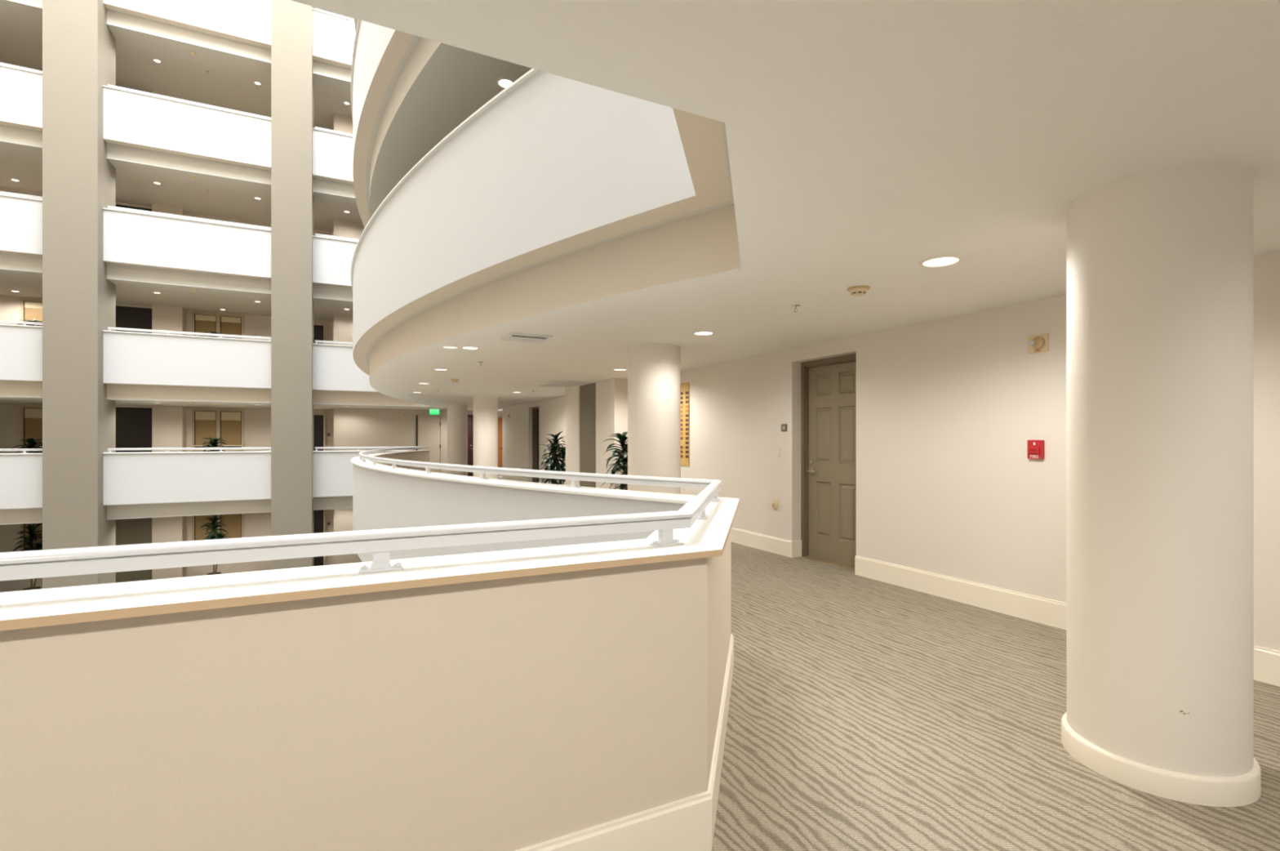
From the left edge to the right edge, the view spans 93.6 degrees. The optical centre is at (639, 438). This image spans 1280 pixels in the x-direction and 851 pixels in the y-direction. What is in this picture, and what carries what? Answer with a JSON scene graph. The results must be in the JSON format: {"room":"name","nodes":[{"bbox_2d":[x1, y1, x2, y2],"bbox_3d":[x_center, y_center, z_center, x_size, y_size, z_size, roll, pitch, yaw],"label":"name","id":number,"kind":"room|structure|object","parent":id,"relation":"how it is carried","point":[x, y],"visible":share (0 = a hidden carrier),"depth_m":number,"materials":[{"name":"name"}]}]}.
{"room":"hotel atrium corridor","nodes":[
{"label":"hotel atrium corridor","id":0,"kind":"room"},
{"bbox_2d":[0,91,333,591],"bbox_3d":[-15.026,-3.163,19.269,9.310,15.365,0.700,0,0,-27],"label":"wall","id":1,"kind":"structure","parent":0,"point":[171,425],"depth_m":19.09,"materials":[{"name":"beige paint"}]},
{"bbox_2d":[19,405,42,452],"bbox_3d":[-17.581,-0.280,17.995,1.420,1.380,0.100,0,0,-27],"label":"window","id":2,"kind":"structure","parent":1,"relation":"in","point":[31,416],"depth_m":17.80,"materials":[{"name":"glass"}]},
{"bbox_2d":[25,417,42,444],"bbox_3d":[-17.905,-0.340,17.873,0.550,1.100,0.008,0,0,-27],"label":"roller blind","id":3,"kind":"object","parent":2,"relation":"attached to","point":[33,426],"depth_m":17.84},
{"bbox_2d":[20,297,42,326],"bbox_3d":[-17.581,-3.430,17.995,1.420,1.380,0.100,0,0,-27],"label":"window","id":4,"kind":"structure","parent":1,"relation":"in","point":[30,308],"depth_m":17.80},
{"bbox_2d":[25,307,42,326],"bbox_3d":[-17.905,-3.490,17.873,0.550,1.100,0.008,0,0,-27],"label":"roller blind","id":5,"kind":"object","parent":4,"relation":"attached to","point":[31,313],"depth_m":17.84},
{"bbox_2d":[20,522,42,551],"bbox_3d":[-17.581,2.870,17.995,1.420,1.380,0.100,0,0,-27],"label":"window","id":6,"kind":"structure","parent":1,"relation":"in","point":[23,528],"depth_m":17.76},
{"bbox_2d":[115,404,151,452],"bbox_3d":[-15.990,0.168,18.895,1.230,2.405,0.190,0,0,-27],"label":"door","id":7,"kind":"structure","parent":1,"relation":"in","point":[133,423],"depth_m":18.87,"materials":[{"name":"brown paint"}]},
{"bbox_2d":[115,517,151,582],"bbox_3d":[-15.990,3.317,18.895,1.230,2.405,0.190,0,0,-27],"label":"door","id":8,"kind":"structure","parent":1,"relation":"in","point":[128,531],"depth_m":18.87,"materials":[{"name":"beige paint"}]},
{"bbox_2d":[115,303,151,333],"bbox_3d":[-15.990,-2.982,18.895,1.230,2.405,0.190,0,0,-27],"label":"door","id":9,"kind":"structure","parent":1,"relation":"in","point":[127,316],"depth_m":18.87,"materials":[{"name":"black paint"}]},
{"bbox_2d":[115,202,151,213],"bbox_3d":[-15.990,-6.133,18.895,1.230,2.405,0.190,0,0,-27],"label":"door","id":10,"kind":"structure","parent":1,"relation":"in","point":[117,204],"depth_m":18.86,"materials":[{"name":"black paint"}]},
{"bbox_2d":[191,408,244,451],"bbox_3d":[-13.907,-0.280,19.827,1.410,1.380,0.100,0,0,-27],"label":"window","id":11,"kind":"structure","parent":1,"relation":"in","point":[228,424],"depth_m":19.84,"materials":[{"name":"glass"}]},
{"bbox_2d":[195,419,215,444],"bbox_3d":[-14.230,-0.340,19.706,0.545,1.100,0.008,0,0,-27],"label":"roller blind","id":12,"kind":"object","parent":11,"relation":"attached to","point":[203,428],"depth_m":19.69,"materials":[{"name":"fabric"}]},
{"bbox_2d":[221,420,240,444],"bbox_3d":[-13.608,-0.340,20.017,0.545,1.100,0.008,0,0,-27],"label":"roller blind","id":13,"kind":"object","parent":11,"relation":"attached to","point":[230,429],"depth_m":20.02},
{"bbox_2d":[191,311,244,338],"bbox_3d":[-13.907,-3.430,19.827,1.410,1.380,0.100,0,0,-27],"label":"window","id":14,"kind":"structure","parent":1,"relation":"in","point":[202,322],"depth_m":19.84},
{"bbox_2d":[195,320,215,336],"bbox_3d":[-14.230,-3.490,19.706,0.545,1.100,0.008,0,0,-27],"label":"roller blind","id":15,"kind":"object","parent":14,"relation":"attached to","point":[201,326],"depth_m":19.69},
{"bbox_2d":[221,321,240,338],"bbox_3d":[-13.608,-3.490,20.017,0.545,1.100,0.008,0,0,-27],"label":"roller blind","id":16,"kind":"object","parent":14,"relation":"attached to","point":[227,327],"depth_m":20.02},
{"bbox_2d":[191,513,244,540],"bbox_3d":[-13.907,2.870,19.827,1.410,1.380,0.100,0,0,-27],"label":"window","id":17,"kind":"structure","parent":1,"relation":"in","point":[235,522],"depth_m":19.93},
{"bbox_2d":[195,514,215,540],"bbox_3d":[-14.230,2.810,19.706,0.545,1.100,0.008,0,0,-27],"label":"roller blind","id":18,"kind":"object","parent":17,"relation":"attached to","point":[200,520],"depth_m":19.65,"materials":[{"name":"fabric"}]},
{"bbox_2d":[221,513,240,537],"bbox_3d":[-13.608,2.810,20.017,0.545,1.100,0.008,0,0,-27],"label":"roller blind","id":19,"kind":"object","parent":17,"relation":"attached to","point":[232,520],"depth_m":20.03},
{"bbox_2d":[313,413,325,450],"bbox_3d":[-11.507,0.240,21.041,0.890,2.260,0.070,0,0,-27],"label":"door","id":20,"kind":"structure","parent":1,"relation":"in","point":[319,420],"depth_m":21.15,"materials":[{"name":"brown paint"}]},
{"bbox_2d":[313,509,325,565],"bbox_3d":[-11.507,3.390,21.041,0.890,2.260,0.070,0,0,-27],"label":"door","id":21,"kind":"structure","parent":1,"relation":"in","point":[319,515],"depth_m":21.15,"materials":[{"name":"brown paint"}]},
{"bbox_2d":[313,324,325,343],"bbox_3d":[-11.507,-2.910,21.041,0.890,2.260,0.070,0,0,-27],"label":"door","id":22,"kind":"structure","parent":1,"relation":"in","point":[319,331],"depth_m":21.15,"materials":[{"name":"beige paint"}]},
{"bbox_2d":[0,0,351,130],"bbox_3d":[-6.847,-11.035,8.709,14.520,0.380,26.900,0,0,-27],"label":"ceiling","id":23,"kind":"structure","parent":0,"point":[228,83],"depth_m":17.42,"materials":[{"name":"beige paint"}]},
{"bbox_2d":[6,0,351,82],"bbox_3d":[-12.016,-10.864,16.696,12.400,0.050,0.017,0,0,-27],"label":"trim","id":24,"kind":"structure","parent":23,"relation":"attached to","point":[14,1],"depth_m":16.48,"materials":[{"name":"white paint"}]},
{"bbox_2d":[0,495,352,523],"bbox_3d":[-6.847,1.915,8.709,14.520,0.400,26.900,0,0,-27],"label":"ceiling","id":25,"kind":"structure","parent":0,"point":[171,508],"depth_m":16.45,"materials":[{"name":"beige paint"}]},
{"bbox_2d":[0,507,351,524],"bbox_3d":[-12.016,2.110,16.696,12.400,0.022,0.017,0,0,-27],"label":"trim","id":26,"kind":"structure","parent":25,"relation":"attached to","point":[335,508],"depth_m":16.43,"materials":[{"name":"white paint"}]},
{"bbox_2d":[0,124,353,184],"bbox_3d":[-6.847,-7.907,8.709,14.520,0.345,26.900,0,0,-27],"label":"floor","id":27,"kind":"structure","parent":0,"point":[0,124],"depth_m":16.44,"materials":[{"name":"paint"}]},
{"bbox_2d":[0,64,42,130],"bbox_3d":[-16.156,-8.414,14.467,3.000,1.358,0.285,0,0,-27],"label":"parapet","id":28,"kind":"object","parent":27,"relation":"on","point":[20,89],"visible":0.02,"depth_m":14.81,"materials":[{"name":"beige paint"}]},
{"bbox_2d":[0,62,42,72],"bbox_3d":[-16.148,-9.148,14.485,2.910,0.112,0.055,0,0,-27],"label":"handrail","id":29,"kind":"object","parent":28,"relation":"on","point":[2,64],"visible":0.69,"depth_m":14.88,"materials":[{"name":"white metal"}]},
{"bbox_2d":[102,85,271,169],"bbox_3d":[-12.210,-8.414,16.436,3.740,1.358,0.285,0,0,-27],"label":"parapet","id":30,"kind":"object","parent":27,"relation":"on","point":[131,118],"visible":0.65,"depth_m":16.28,"materials":[{"name":"beige paint"}]},
{"bbox_2d":[107,84,271,119],"bbox_3d":[-12.207,-9.148,16.451,3.670,0.112,0.055,0,0,-27],"label":"handrail","id":31,"kind":"object","parent":30,"relation":"on","point":[111,86],"visible":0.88,"depth_m":16.36,"materials":[{"name":"white metal"}]},
{"bbox_2d":[312,128,353,183],"bbox_3d":[-8.416,-8.414,18.328,2.740,1.358,0.285,0,0,-27],"label":"parapet","id":32,"kind":"object","parent":27,"relation":"on","point":[332,152],"visible":0.28,"depth_m":17.86,"materials":[{"name":"beige paint"}]},
{"bbox_2d":[315,126,352,135],"bbox_3d":[-8.254,-9.148,18.423,3.025,0.112,0.055,0,0,-27],"label":"handrail","id":33,"kind":"object","parent":32,"relation":"on","point":[344,133],"visible":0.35,"depth_m":17.96,"materials":[{"name":"white metal"}]},
{"bbox_2d":[0,124,362,231],"bbox_3d":[-6.847,-7.535,8.709,14.520,0.400,26.900,0,0,-27],"label":"ceiling","id":34,"kind":"structure","parent":0,"point":[228,197],"depth_m":17.34,"materials":[{"name":"beige paint"}]},
{"bbox_2d":[0,140,355,198],"bbox_3d":[-12.016,-7.340,16.696,12.400,0.022,0.017,0,0,-27],"label":"trim","id":35,"kind":"structure","parent":34,"relation":"attached to","point":[0,140],"depth_m":16.44,"materials":[{"name":"white paint"}]},
{"bbox_2d":[1,35,420,288],"bbox_3d":[-6.847,-4.758,8.709,14.520,0.345,26.900,0,0,-27],"label":"floor","id":36,"kind":"structure","parent":0,"point":[415,38],"depth_m":8.58,"materials":[{"name":"paint"}]},
{"bbox_2d":[0,194,42,256],"bbox_3d":[-16.156,-5.264,14.467,3.000,1.358,0.285,0,0,-27],"label":"parapet","id":37,"kind":"object","parent":36,"relation":"on","point":[20,217],"visible":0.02,"depth_m":14.81,"materials":[{"name":"beige paint"}]},
{"bbox_2d":[0,191,42,199],"bbox_3d":[-16.148,-5.998,14.485,2.910,0.112,0.055,0,0,-27],"label":"handrail","id":38,"kind":"object","parent":37,"relation":"on","point":[1,192],"visible":0.69,"depth_m":14.89,"materials":[{"name":"white metal"}]},
{"bbox_2d":[102,207,271,279],"bbox_3d":[-12.210,-5.264,16.436,3.740,1.358,0.285,0,0,-27],"label":"parapet","id":39,"kind":"object","parent":36,"relation":"on","point":[130,237],"visible":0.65,"depth_m":16.27,"materials":[{"name":"beige paint"}]},
{"bbox_2d":[107,205,271,230],"bbox_3d":[-12.207,-5.998,16.451,3.670,0.112,0.055,0,0,-27],"label":"handrail","id":40,"kind":"object","parent":39,"relation":"on","point":[108,206],"visible":0.88,"depth_m":16.38,"materials":[{"name":"white metal"}]},
{"bbox_2d":[312,235,357,287],"bbox_3d":[-8.416,-5.264,18.328,2.740,1.358,0.285,0,0,-27],"label":"parapet","id":41,"kind":"object","parent":36,"relation":"on","point":[332,258],"visible":0.28,"depth_m":17.86,"materials":[{"name":"beige paint"}]},
{"bbox_2d":[315,233,359,241],"bbox_3d":[-8.254,-5.998,18.423,3.025,0.112,0.055,0,0,-27],"label":"handrail","id":42,"kind":"object","parent":41,"relation":"on","point":[316,234],"visible":0.41,"depth_m":17.99,"materials":[{"name":"white metal"}]},
{"bbox_2d":[351,19,414,227],"bbox_3d":[-3.567,-5.264,7.611,9.197,1.358,21.914,0,0,7],"label":"parapet","id":43,"kind":"object","parent":36,"relation":"on","point":[378,51],"visible":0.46,"depth_m":8.33,"materials":[{"name":"beige paint"}]},
{"bbox_2d":[106,8,351,69],"bbox_3d":[-6.847,-11.398,8.709,14.520,0.345,26.900,0,0,-27],"label":"floor","id":44,"kind":"structure","parent":0,"point":[106,8],"depth_m":16.66,"materials":[{"name":"paint"}]},
{"bbox_2d":[103,0,271,48],"bbox_3d":[-12.210,-11.904,16.436,3.740,1.358,0.285,0,0,-27],"label":"parapet","id":45,"kind":"object","parent":44,"relation":"on","point":[248,21],"visible":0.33,"depth_m":16.57,"materials":[{"name":"beige paint"}]},
{"bbox_2d":[312,8,355,68],"bbox_3d":[-8.416,-11.904,18.328,2.740,1.358,0.285,0,0,-27],"label":"parapet","id":46,"kind":"object","parent":44,"relation":"on","point":[333,35],"visible":0.28,"depth_m":17.86,"materials":[{"name":"beige paint"}]},
{"bbox_2d":[0,36,531,320],"bbox_3d":[-6.847,-4.385,8.709,14.520,0.400,26.900,0,0,-27],"label":"ceiling","id":47,"kind":"structure","parent":0,"point":[439,86],"depth_m":9.11,"materials":[{"name":"beige paint"}]},
{"bbox_2d":[0,267,352,301],"bbox_3d":[-12.016,-4.190,16.696,12.400,0.022,0.017,0,0,-27],"label":"trim","id":48,"kind":"structure","parent":47,"relation":"attached to","point":[0,268],"depth_m":16.43,"materials":[{"name":"white paint"}]},
{"bbox_2d":[496,78,513,88],"bbox_3d":[-1.581,-4.181,7.090,0.212,0.007,0.212,0,0,-27],"label":"recessed light","id":49,"kind":"object","parent":47,"relation":"in","point":[502,82],"visible":0.77,"depth_m":7.07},
{"bbox_2d":[17,121,733,391],"bbox_3d":[-6.847,-1.607,8.709,14.520,0.345,26.900,0,0,-27],"label":"floor","id":50,"kind":"structure","parent":0,"point":[730,202],"depth_m":4.54,"materials":[{"name":"paint"}]},
{"bbox_2d":[0,324,42,381],"bbox_3d":[-16.156,-2.114,14.467,3.000,1.358,0.285,0,0,-27],"label":"parapet","id":51,"kind":"object","parent":50,"relation":"on","point":[20,345],"visible":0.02,"depth_m":14.80,"materials":[{"name":"beige paint"}]},
{"bbox_2d":[0,320,42,324],"bbox_3d":[-16.148,-2.848,14.485,2.910,0.112,0.055,0,0,-27],"label":"handrail","id":52,"kind":"object","parent":51,"relation":"on","point":[1,321],"visible":0.69,"depth_m":14.88,"materials":[{"name":"white metal"}]},
{"bbox_2d":[15,318,42,325],"bbox_3d":[-16.962,-2.581,16.808,0.861,1.602,0.811,0,0,-27],"label":"dracaena","id":53,"kind":"object","parent":50,"relation":"on","point":[33,319],"visible":0.1,"depth_m":16.75,"materials":[{"name":"plant"}]},
{"bbox_2d":[102,329,271,388],"bbox_3d":[-12.210,-2.114,16.436,3.740,1.358,0.285,0,0,-27],"label":"parapet","id":54,"kind":"object","parent":50,"relation":"on","point":[130,357],"visible":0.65,"depth_m":16.27,"materials":[{"name":"beige paint"}]},
{"bbox_2d":[107,326,271,340],"bbox_3d":[-12.207,-2.848,16.451,3.670,0.112,0.055,0,0,-27],"label":"handrail","id":55,"kind":"object","parent":54,"relation":"on","point":[109,328],"visible":0.92,"depth_m":16.37,"materials":[{"name":"white metal"}]},
{"bbox_2d":[312,342,377,391],"bbox_3d":[-8.416,-2.114,18.328,2.740,1.358,0.285,0,0,-27],"label":"parapet","id":56,"kind":"object","parent":50,"relation":"on","point":[335,368],"visible":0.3,"depth_m":17.90,"materials":[{"name":"beige paint"}]},
{"bbox_2d":[315,340,352,344],"bbox_3d":[-8.254,-2.848,18.423,3.025,0.112,0.055,0,0,-27],"label":"handrail","id":57,"kind":"object","parent":56,"relation":"on","point":[316,341],"visible":0.35,"depth_m":17.96,"materials":[{"name":"white metal"}]},
{"bbox_2d":[351,68,731,374],"bbox_3d":[-3.567,-2.114,7.611,9.197,1.358,21.914,0,0,7],"label":"parapet","id":58,"kind":"object","parent":50,"relation":"on","point":[551,165],"visible":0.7,"depth_m":4.63,"materials":[{"name":"beige paint"}]},
{"bbox_2d":[333,113,502,564],"bbox_3d":[-7.823,-3.163,22.080,6.090,15.365,1.500,0,0,-27],"label":"wall","id":59,"kind":"structure","parent":0,"point":[353,427],"depth_m":20.37,"materials":[{"name":"beige paint"}]},
{"bbox_2d":[416,414,441,472],"bbox_3d":[-7.493,0.270,21.373,0.870,2.200,0.060,0,0,-27],"label":"door","id":60,"kind":"structure","parent":59,"relation":"in","point":[429,428],"depth_m":21.39,"materials":[{"name":"beige paint"}]},
{"bbox_2d":[467,414,473,475],"bbox_3d":[-6.145,0.250,22.009,0.850,2.240,0.114,0,0,-27],"label":"door","id":61,"kind":"structure","parent":59,"relation":"in","point":[470,417],"depth_m":22.00,"materials":[{"name":"brown wood"}]},
{"bbox_2d":[497,417,502,475],"bbox_3d":[-5.357,0.290,22.402,0.510,2.160,0.115,0,0,-27],"label":"door","id":62,"kind":"structure","parent":59,"relation":"in","point":[500,419],"depth_m":22.48,"materials":[{"name":"brown wood"}]},
{"bbox_2d":[502,395,565,484],"bbox_3d":[-2.625,0.168,16.565,0.350,2.405,8.210,0,0,-27],"label":"wall","id":63,"kind":"structure","parent":0,"point":[517,430],"depth_m":17.38,"materials":[{"name":"beige paint"}]},
{"bbox_2d":[502,474,528,481],"bbox_3d":[-3.918,1.274,18.747,0.016,0.192,3.150,0,0,-27],"label":"baseboard","id":64,"kind":"structure","parent":63,"relation":"attached to","point":[504,477],"depth_m":18.85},
{"bbox_2d":[532,406,538,482],"bbox_3d":[-2.806,0.235,16.983,0.200,2.270,1.000,0,0,-27],"label":"door","id":65,"kind":"structure","parent":63,"relation":"in","point":[535,410],"depth_m":17.36,"materials":[{"name":"brown paint"}]},
{"bbox_2d":[565,377,627,488],"bbox_3d":[-0.648,0.168,11.572,0.770,2.405,2.490,0,0,-27],"label":"wall","id":66,"kind":"structure","parent":0,"point":[594,411],"depth_m":11.18,"materials":[{"name":"beige paint"}]},
{"bbox_2d":[0,0,1279,410],"bbox_3d":[-6.847,-1.235,8.709,14.520,0.400,26.900,0,0,-27],"label":"ceiling","id":67,"kind":"structure","parent":0,"point":[868,141],"depth_m":2.14,"materials":[{"name":"paint"}]},
{"bbox_2d":[0,395,434,406],"bbox_3d":[-12.016,-1.040,16.696,12.400,0.022,0.017,0,0,-27],"label":"trim","id":68,"kind":"structure","parent":67,"relation":"attached to","point":[0,396],"depth_m":16.80,"materials":[{"name":"white paint"}]},
{"bbox_2d":[408,393,434,395],"bbox_3d":[-5.129,-1.027,14.092,0.500,0.016,0.600,0,0,-27],"label":"ceiling vent","id":69,"kind":"object","parent":67,"relation":"in","point":[414,394],"visible":1,"depth_m":14.03,"materials":[{"name":"white metal"}]},
{"bbox_2d":[429,408,439,414],"bbox_3d":[-7.250,-0.960,21.211,0.340,0.240,0.047,0,0,-27],"label":"exit sign","id":70,"kind":"object","parent":67,"relation":"hanging from","point":[432,411],"visible":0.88,"depth_m":21.19,"materials":[{"name":"green plastic"}]},
{"bbox_2d":[501,332,553,342],"bbox_3d":[-1.157,-1.027,6.150,0.420,0.016,0.440,0,0,-27],"label":"ceiling vent","id":71,"kind":"object","parent":67,"relation":"in","point":[513,336],"visible":1,"depth_m":6.13,"materials":[{"name":"white metal"}]},
{"bbox_2d":[537,380,587,386],"bbox_3d":[-1.465,-1.027,11.338,0.600,0.016,1.100,0,0,-27],"label":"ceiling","id":72,"kind":"structure","parent":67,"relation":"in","point":[557,383],"depth_m":11.27,"materials":[{"name":"paint"}]},
{"bbox_2d":[692,330,715,335],"bbox_3d":[0.623,-1.032,5.898,0.225,0.007,0.225,0,0,-27],"label":"recessed light","id":73,"kind":"object","parent":67,"relation":"in","point":[701,332],"visible":1,"depth_m":5.89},
{"bbox_2d":[846,284,870,296],"bbox_3d":[1.502,-1.010,4.135,0.150,0.050,0.150,0,0,-27],"label":"smoke detector","id":74,"kind":"object","parent":67,"relation":"attached to","point":[860,290],"visible":1,"depth_m":4.09,"materials":[{"name":"beige plastic"}]},
{"bbox_2d":[918,255,964,267],"bbox_3d":[1.756,-1.032,3.513,0.238,0.007,0.238,0,0,-27],"label":"recessed light","id":75,"kind":"object","parent":67,"relation":"in","point":[941,260],"visible":1,"depth_m":3.50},
{"bbox_2d":[472,475,1279,850],"bbox_3d":[-6.847,1.542,8.709,14.520,0.345,26.900,0,0,-27],"label":"floor","id":76,"kind":"structure","parent":0,"point":[865,713],"depth_m":2.74,"materials":[{"name":"carpet"}]},
{"bbox_2d":[0,453,42,508],"bbox_3d":[-16.156,1.036,14.467,3.000,1.358,0.285,0,0,-27],"label":"parapet","id":77,"kind":"object","parent":76,"relation":"on","point":[20,473],"visible":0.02,"depth_m":14.80,"materials":[{"name":"beige paint"}]},
{"bbox_2d":[0,448,42,453],"bbox_3d":[-16.148,0.302,14.485,2.910,0.112,0.055,0,0,-27],"label":"handrail","id":78,"kind":"object","parent":77,"relation":"on","point":[24,450],"visible":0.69,"depth_m":14.89,"materials":[{"name":"white metal"}]},
{"bbox_2d":[12,437,42,453],"bbox_3d":[-16.967,0.673,16.790,0.738,1.394,0.814,0,0,-2],"label":"dracaena","id":79,"kind":"object","parent":76,"relation":"on","point":[32,442],"visible":0.32,"depth_m":16.72,"materials":[{"name":"plant"}]},
{"bbox_2d":[102,450,271,505],"bbox_3d":[-12.210,1.036,16.436,3.740,1.358,0.285,0,0,-27],"label":"parapet","id":80,"kind":"object","parent":76,"relation":"on","point":[152,477],"visible":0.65,"depth_m":16.27,"materials":[{"name":"beige paint"}]},
{"bbox_2d":[107,447,271,452],"bbox_3d":[-12.207,0.302,16.451,3.670,0.112,0.055,0,0,-27],"label":"handrail","id":81,"kind":"object","parent":80,"relation":"on","point":[140,448],"visible":0.88,"depth_m":16.36,"materials":[{"name":"white metal"}]},
{"bbox_2d":[199,437,229,451],"bbox_3d":[-13.213,0.666,18.663,0.786,1.408,0.717,0,0,-27],"label":"dracaena","id":82,"kind":"object","parent":76,"relation":"on","point":[213,442],"visible":0.42,"depth_m":18.62,"materials":[{"name":"plant"}]},
{"bbox_2d":[312,449,412,497],"bbox_3d":[-8.416,1.036,18.328,2.740,1.358,0.285,0,0,-27],"label":"parapet","id":83,"kind":"object","parent":76,"relation":"on","point":[332,470],"visible":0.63,"depth_m":17.86,"materials":[{"name":"beige paint"}]},
{"bbox_2d":[315,446,409,450],"bbox_3d":[-8.254,0.302,18.423,3.025,0.112,0.055,0,0,-27],"label":"handrail","id":84,"kind":"object","parent":83,"relation":"on","point":[316,447],"visible":0.73,"depth_m":18.18,"materials":[{"name":"white metal"}]},
{"bbox_2d":[0,449,739,850],"bbox_3d":[-3.567,1.036,7.611,9.197,1.358,21.914,0,0,7],"label":"parapet","id":85,"kind":"object","parent":76,"relation":"on","point":[573,693],"visible":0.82,"depth_m":1.60,"materials":[{"name":"beige paint"}]},
{"bbox_2d":[0,446,721,580],"bbox_3d":[-3.247,0.302,10.322,9.001,0.112,27.226,0,0,7],"label":"handrail","id":86,"kind":"object","parent":85,"relation":"on","point":[16,565],"visible":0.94,"depth_m":1.63,"materials":[{"name":"white metal"}]},
{"bbox_2d":[447,404,467,475],"bbox_3d":[-5.612,0.168,18.489,0.640,2.405,0.640,0,0,-27],"label":"round column","id":87,"kind":"structure","parent":76,"relation":"on","point":[457,414],"depth_m":18.23,"materials":[{"name":"paint"}]},
{"bbox_2d":[473,395,497,479],"bbox_3d":[-3.857,0.168,15.028,0.640,2.405,0.640,0,0,-27],"label":"round column","id":88,"kind":"structure","parent":76,"relation":"on","point":[485,407],"depth_m":14.77,"materials":[{"name":"paint"}]},
{"bbox_2d":[539,431,565,484],"bbox_3d":[-1.863,0.604,13.322,0.863,1.531,0.892,0,0,-27],"label":"dracaena","id":89,"kind":"object","parent":76,"relation":"on","point":[553,463],"visible":0.67,"depth_m":13.23,"materials":[{"name":"plant"}]},
{"bbox_2d":[603,431,627,489],"bbox_3d":[-0.203,0.626,9.684,0.788,1.488,0.944,0,0,23],"label":"dracaena","id":90,"kind":"object","parent":76,"relation":"on","point":[622,454],"visible":0.3,"depth_m":9.56,"materials":[{"name":"plant"}]},
{"bbox_2d":[627,343,680,493],"bbox_3d":[0.160,0.168,6.841,0.640,2.405,0.640,0,0,-27],"label":"round column","id":91,"kind":"structure","parent":76,"relation":"on","point":[654,370],"depth_m":6.58,"materials":[{"name":"paint"}]},
{"bbox_2d":[1061,162,1261,806],"bbox_3d":[2.182,0.168,2.558,0.640,2.405,0.640,0,0,-27],"label":"round column","id":92,"kind":"structure","parent":76,"relation":"on","point":[1160,263],"depth_m":2.31,"materials":[{"name":"paint"}]},
{"bbox_2d":[680,252,1279,650],"bbox_3d":[2.797,0.168,5.206,0.320,2.405,12.020,0,0,-27],"label":"wall","id":93,"kind":"structure","parent":0,"point":[948,410],"depth_m":5.10,"materials":[{"name":"beige paint"}]},
{"bbox_2d":[680,382,689,466],"bbox_3d":[0.454,-0.215,9.524,0.019,1.250,1.240,0,0,-27],"label":"art panel","id":94,"kind":"object","parent":93,"relation":"attached to","point":[685,387],"visible":0.31,"depth_m":9.06,"materials":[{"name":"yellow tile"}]},
{"bbox_2d":[731,527,791,557],"bbox_3d":[0.860,1.274,8.714,0.016,0.192,3.972,0,0,-27],"label":"baseboard","id":95,"kind":"structure","parent":93,"relation":"attached to","point":[778,545],"depth_m":7.41,"materials":[{"name":"wood"}]},
{"bbox_2d":[772,497,777,509],"bbox_3d":[1.605,0.780,7.182,0.050,0.141,0.082,0,0,-27],"label":"outlet cover","id":96,"kind":"object","parent":93,"relation":"attached to","point":[775,502],"visible":1,"depth_m":7.16,"materials":[{"name":"beige plastic"}]},
{"bbox_2d":[791,539,801,557],"bbox_3d":[1.810,1.274,6.959,0.149,0.192,0.017,0,0,-27],"label":"baseboard reveal","id":97,"kind":"structure","parent":93,"relation":"attached to","point":[796,545],"depth_m":6.95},
{"bbox_2d":[800,353,856,569],"bbox_3d":[2.160,0.242,6.605,0.188,2.255,0.962,0,0,-27],"label":"door","id":98,"kind":"structure","parent":93,"relation":"in","point":[828,385],"depth_m":6.68,"materials":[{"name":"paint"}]},
{"bbox_2d":[1026,440,1044,458],"bbox_3d":[2.949,0.080,4.488,0.048,0.140,0.108,0,0,-27],"label":"station","id":99,"kind":"object","parent":93,"relation":"attached to","point":[1035,448],"visible":1,"depth_m":4.47,"materials":[{"name":"red plastic"}]},
{"bbox_2d":[1027,333,1048,353],"bbox_3d":[2.953,-0.708,4.479,0.050,0.132,0.144,0,0,-27],"label":"fire alarm strobe","id":100,"kind":"object","parent":93,"relation":"attached to","point":[1037,343],"visible":1,"depth_m":4.47,"materials":[{"name":"beige plastic"}]},
{"bbox_2d":[854,555,1279,686],"bbox_3d":[3.753,1.274,2.914,0.016,0.192,7.064,0,0,-27],"label":"baseboard","id":101,"kind":"structure","parent":93,"relation":"attached to","point":[1045,611],"depth_m":4.82,"materials":[{"name":"wood"}]},
{"bbox_3d":[-6.847,4.692,8.709,14.520,0.345,26.900,0,0,-27],"label":"floor","id":102,"kind":"structure","parent":0,"visible":0},
{"bbox_2d":[12,523,42,590],"bbox_3d":[-16.914,3.453,16.878,0.884,2.134,0.866,0,0,-27],"label":"dracaena","id":103,"kind":"object","parent":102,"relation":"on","point":[33,535],"visible":0.37,"depth_m":16.77,"materials":[{"name":"plant"}]},
{"bbox_2d":[21,586,41,590],"bbox_3d":[-16.978,4.350,16.787,0.400,0.340,0.400,0,0,-27],"label":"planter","id":104,"kind":"object","parent":102,"relation":"on","point":[37,587],"depth_m":16.81,"materials":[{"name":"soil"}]},
{"bbox_2d":[200,515,229,574],"bbox_3d":[-13.232,3.459,18.726,0.873,2.122,0.916,0,0,39],"label":"dracaena","id":105,"kind":"object","parent":102,"relation":"on","point":[212,535],"visible":0.51,"depth_m":18.65,"materials":[{"name":"plant"}]},
{"bbox_3d":[-6.758,8.470,8.922,15.870,0.200,28.000,0,0,-27],"label":"floor","id":106,"kind":"structure","parent":0,"visible":0},
{"bbox_2d":[42,0,115,588],"bbox_3d":[-14.423,-7.280,15.519,1.040,31.300,1.350,0,0,-27],"label":"square pillar","id":107,"kind":"structure","parent":106,"relation":"on","point":[79,46],"depth_m":14.96,"materials":[{"name":"paint"}]},
{"bbox_2d":[271,0,313,569],"bbox_3d":[-10.164,-7.280,17.643,1.000,31.300,1.350,0,0,-27],"label":"square pillar","id":108,"kind":"structure","parent":106,"relation":"on","point":[291,21],"depth_m":17.03,"materials":[{"name":"paint"}]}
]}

